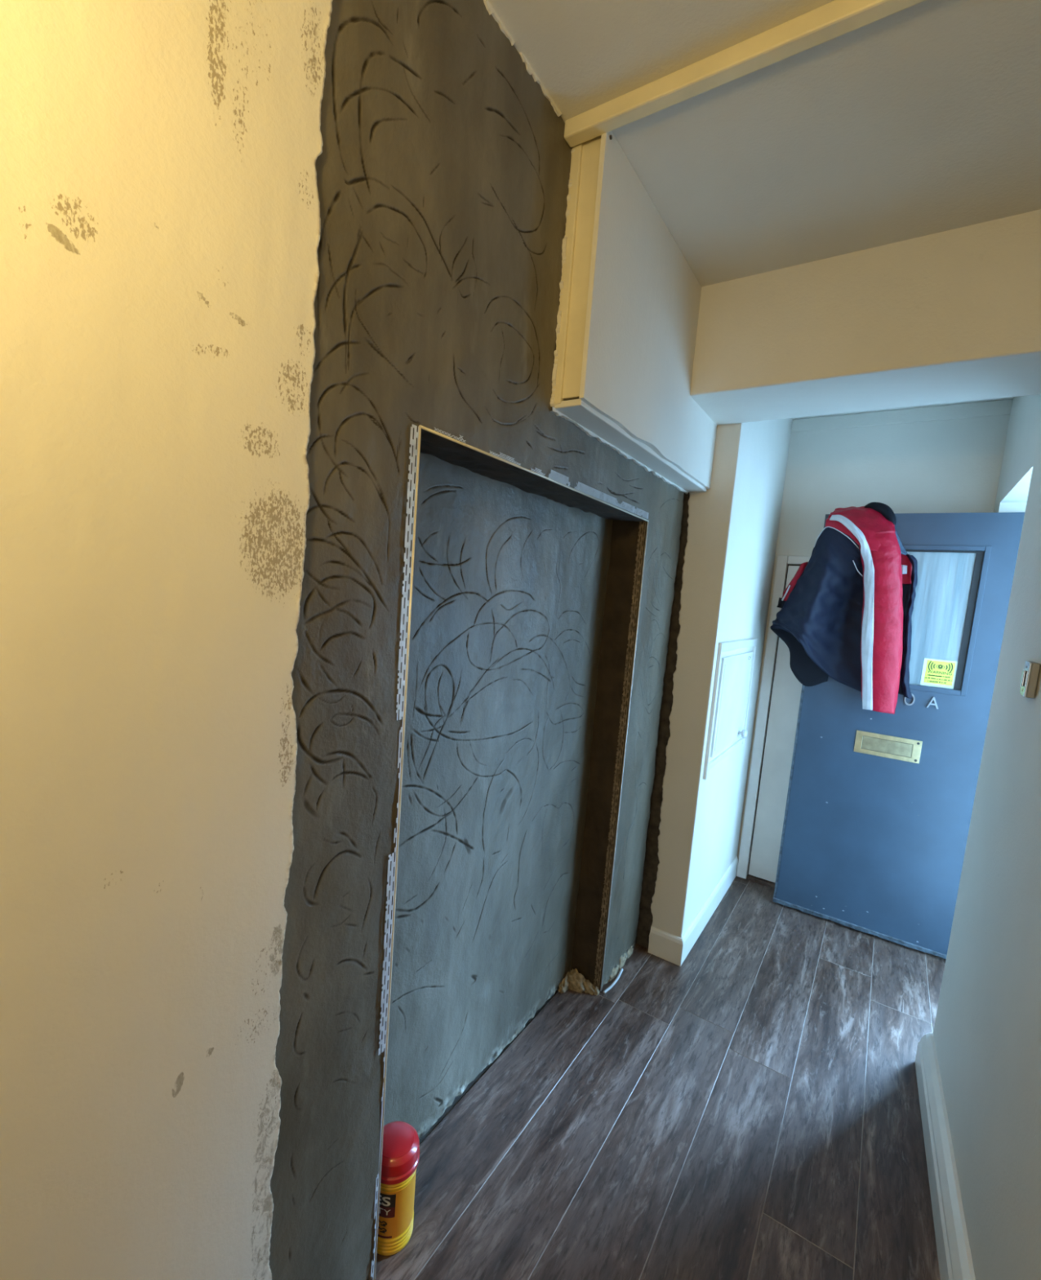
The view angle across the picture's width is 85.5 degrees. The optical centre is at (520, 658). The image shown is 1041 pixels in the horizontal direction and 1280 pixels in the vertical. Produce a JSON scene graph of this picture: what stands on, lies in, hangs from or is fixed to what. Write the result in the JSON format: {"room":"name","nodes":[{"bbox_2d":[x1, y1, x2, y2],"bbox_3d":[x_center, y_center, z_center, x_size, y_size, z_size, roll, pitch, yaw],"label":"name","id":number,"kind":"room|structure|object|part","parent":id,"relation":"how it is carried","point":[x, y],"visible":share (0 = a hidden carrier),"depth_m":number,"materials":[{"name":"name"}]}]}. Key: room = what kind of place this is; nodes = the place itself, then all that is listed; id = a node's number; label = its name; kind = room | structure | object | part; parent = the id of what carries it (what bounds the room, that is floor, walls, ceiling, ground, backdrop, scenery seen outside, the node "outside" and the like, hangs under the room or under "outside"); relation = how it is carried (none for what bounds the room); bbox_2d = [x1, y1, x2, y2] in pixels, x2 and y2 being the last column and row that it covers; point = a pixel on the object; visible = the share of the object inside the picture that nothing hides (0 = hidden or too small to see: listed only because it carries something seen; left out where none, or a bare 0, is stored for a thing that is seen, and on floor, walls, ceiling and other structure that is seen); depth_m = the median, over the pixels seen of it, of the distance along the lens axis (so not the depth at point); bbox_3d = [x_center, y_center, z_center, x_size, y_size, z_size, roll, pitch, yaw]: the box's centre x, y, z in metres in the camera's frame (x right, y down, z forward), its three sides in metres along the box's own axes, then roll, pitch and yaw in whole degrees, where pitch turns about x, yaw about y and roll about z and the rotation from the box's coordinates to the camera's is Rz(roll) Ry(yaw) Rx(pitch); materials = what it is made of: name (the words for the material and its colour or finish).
{"room":"apartment entrance hallway","nodes":[
{"label":"apartment entrance hallway","id":0,"kind":"room"},
{"bbox_2d":[0,0,688,1279],"bbox_3d":[-0.753,0.084,0.565,0.359,2.613,4.500,9,8,33],"label":"wall","id":1,"kind":"structure","parent":0,"point":[333,648],"depth_m":0.83,"materials":[{"name":"paint"}]},
{"bbox_2d":[552,131,716,492],"bbox_3d":[0.429,-0.918,1.739,0.098,0.588,1.077,9,8,33],"label":"boxing","id":2,"kind":"structure","parent":1,"relation":"attached to","point":[629,304],"depth_m":1.44,"materials":[{"name":"white paint"}]},
{"bbox_3d":[0.140,-0.899,1.313,0.076,0.562,0.014,9,8,33],"label":"panel","id":3,"kind":"part","parent":2,"relation":"part of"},
{"bbox_2d":[370,875,946,1279],"bbox_3d":[0.027,1.461,0.736,1.620,0.060,5.495,9,8,33],"label":"floor","id":4,"kind":"structure","parent":0,"point":[748,1108],"depth_m":1.63,"materials":[{"name":"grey laminate"}]},
{"bbox_2d":[377,1120,419,1255],"bbox_3d":[-0.295,1.216,1.300,0.114,0.246,0.114,9,8,33],"label":"bottle","id":5,"kind":"object","parent":4,"relation":"on","point":[401,1143],"visible":0.7,"depth_m":1.26,"materials":[{"name":"yellow plastic"}]},
{"bbox_3d":[-0.322,1.291,1.270,0.072,0.005,0.015,8,8,29],"label":"label panel","id":6,"kind":"part","parent":5,"relation":"part of","materials":[{"name":"yellow plastic"}]},
{"bbox_3d":[-0.316,1.228,1.263,0.075,0.026,0.016,8,7,27],"label":"label panel","id":7,"kind":"part","parent":5,"relation":"part of","materials":[{"name":"brown paper"}]},
{"bbox_3d":[-0.314,1.200,1.260,0.075,0.032,0.016,8,7,27],"label":"label panel","id":8,"kind":"part","parent":5,"relation":"part of","materials":[{"name":"brown paper"}]},
{"bbox_3d":[-0.288,1.123,1.290,0.114,0.058,0.114,9,8,33],"label":"lid","id":9,"kind":"part","parent":5,"relation":"part of","materials":[{"name":"red plastic"}]},
{"bbox_2d":[602,968,622,993],"bbox_3d":[0.371,1.276,2.226,0.018,0.016,0.166,9,8,34],"label":"strip","id":10,"kind":"object","parent":4,"relation":"on","point":[612,984],"visible":1,"depth_m":2.21,"materials":[{"name":"white plastic"}]},
{"bbox_2d":[635,417,792,948],"bbox_3d":[0.826,-0.042,2.796,0.530,2.560,1.020,9,8,33],"label":"wall pier","id":11,"kind":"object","parent":4,"relation":"on","point":[729,535],"visible":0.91,"depth_m":2.35,"materials":[{"name":"white paint"}]},
{"bbox_2d":[648,856,737,966],"bbox_3d":[0.892,1.197,2.808,0.144,0.115,1.004,9,8,33],"label":"baseboard","id":12,"kind":"object","parent":11,"relation":"attached to","point":[673,948],"visible":1,"depth_m":2.43,"materials":[{"name":"white wood"}]},
{"bbox_2d":[702,638,757,779],"bbox_3d":[0.988,0.202,2.565,0.054,0.567,0.702,9,8,33],"label":"access hatch","id":13,"kind":"object","parent":11,"relation":"attached to","point":[733,678],"visible":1,"depth_m":2.49,"materials":[{"name":"white paint"}]},
{"bbox_3d":[0.978,0.191,2.584,0.014,0.423,0.590,9,8,33],"label":"hatch door","id":14,"kind":"part","parent":13,"relation":"part of","materials":[{"name":"white paint"}]},
{"bbox_3d":[1.077,0.365,2.728,0.040,0.046,0.046,9,8,33],"label":"knob","id":15,"kind":"part","parent":13,"relation":"part of","materials":[{"name":"clear glass"}]},
{"bbox_2d":[487,0,1040,419],"bbox_3d":[0.308,-1.113,0.441,1.750,0.150,5.595,9,8,33],"label":"ceiling","id":16,"kind":"structure","parent":0,"point":[923,118],"depth_m":1.19,"materials":[{"name":"white paint"}]},
{"bbox_2d":[564,0,926,146],"bbox_3d":[0.585,-1.111,0.960,1.152,0.037,0.035,9,8,33],"label":"trim","id":17,"kind":"structure","parent":16,"relation":"attached to","point":[835,19],"depth_m":1.06,"materials":[{"name":"white wood"}]},
{"bbox_2d":[689,208,1040,425],"bbox_3d":[1.191,-0.989,1.667,1.320,0.365,0.347,9,8,33],"label":"beam","id":18,"kind":"structure","parent":16,"relation":"attached to","point":[953,315],"depth_m":1.61,"materials":[{"name":"white paint"}]},
{"bbox_2d":[736,399,1013,872],"bbox_3d":[1.688,-0.008,2.908,1.850,2.600,0.126,9,8,33],"label":"wall","id":19,"kind":"structure","parent":0,"point":[940,459],"depth_m":2.71,"materials":[{"name":"white paint"}]},
{"bbox_2d":[736,555,810,888],"bbox_3d":[1.650,0.397,2.873,0.841,1.800,0.033,9,8,33],"label":"door","id":20,"kind":"structure","parent":19,"relation":"in","point":[780,695],"depth_m":3.06,"materials":[{"name":"white laminate"}]},
{"bbox_3d":[1.784,-1.157,2.703,0.880,0.063,0.016,9,8,33],"label":"cornice","id":21,"kind":"part","parent":19,"relation":"part of","materials":[{"name":"white paint"}]},
{"bbox_2d":[933,424,1040,1279],"bbox_3d":[0.444,0.262,-0.217,0.330,2.600,4.511,8,8,31],"label":"wall","id":22,"kind":"structure","parent":0,"point":[987,1030],"depth_m":1.36,"materials":[{"name":"white paint"}]},
{"bbox_2d":[915,1032,975,1279],"bbox_3d":[0.219,1.467,0.007,0.038,0.126,4.497,8,8,30],"label":"baseboard","id":23,"kind":"structure","parent":22,"relation":"attached to","point":[953,1246],"depth_m":1.46,"materials":[{"name":"white wood"}]},
{"bbox_2d":[993,394,1040,512],"bbox_3d":[1.915,0.103,2.102,0.310,2.600,1.010,9,8,33],"label":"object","id":24,"kind":"structure","parent":22,"relation":"in","point":[1024,420],"depth_m":2.17,"materials":[{"name":"white paint"}]},
{"bbox_2d":[772,511,1025,959],"bbox_3d":[1.721,0.335,2.606,0.790,1.971,0.051,9,8,33],"label":"door","id":25,"kind":"structure","parent":24,"relation":"attached to","point":[879,806],"depth_m":2.56,"materials":[{"name":"blue wood"}]},
{"bbox_2d":[769,502,917,714],"bbox_3d":[1.518,-0.254,2.632,0.624,0.935,0.272,9,8,33],"label":"jacket","id":26,"kind":"object","parent":25,"relation":"hanging from","point":[845,615],"visible":1,"depth_m":2.56,"materials":[{"name":"blue fabric"}]},
{"bbox_3d":[1.407,-0.234,2.640,0.437,0.749,0.168,9,8,33],"label":"panel","id":27,"kind":"part","parent":26,"relation":"part of","materials":[{"name":"blue fabric"}]},
{"bbox_3d":[1.698,0.408,2.606,0.256,0.103,0.006,9,8,33],"label":"letter plate","id":28,"kind":"part","parent":25,"relation":"part of","materials":[{"name":"gold metal"}]},
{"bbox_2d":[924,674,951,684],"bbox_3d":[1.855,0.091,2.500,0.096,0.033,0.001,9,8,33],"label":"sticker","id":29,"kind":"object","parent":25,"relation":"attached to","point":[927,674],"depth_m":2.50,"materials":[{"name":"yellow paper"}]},
{"bbox_3d":[1.765,-0.187,2.550,0.450,0.604,0.006,9,8,33],"label":"glass pane","id":30,"kind":"part","parent":25,"relation":"part of","materials":[{"name":"glass"}]},
{"bbox_2d":[1019,660,1039,698],"bbox_3d":[1.272,0.051,1.410,0.025,0.086,0.110,9,8,37],"label":"light switch","id":31,"kind":"object","parent":22,"relation":"attached to","point":[1029,676],"visible":0.98,"depth_m":1.37,"materials":[{"name":"silver metal"}]},
{"bbox_3d":[1.268,0.051,1.413,0.005,0.086,0.110,9,8,37],"label":"plate","id":32,"kind":"part","parent":31,"relation":"part of","materials":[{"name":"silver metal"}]}
]}

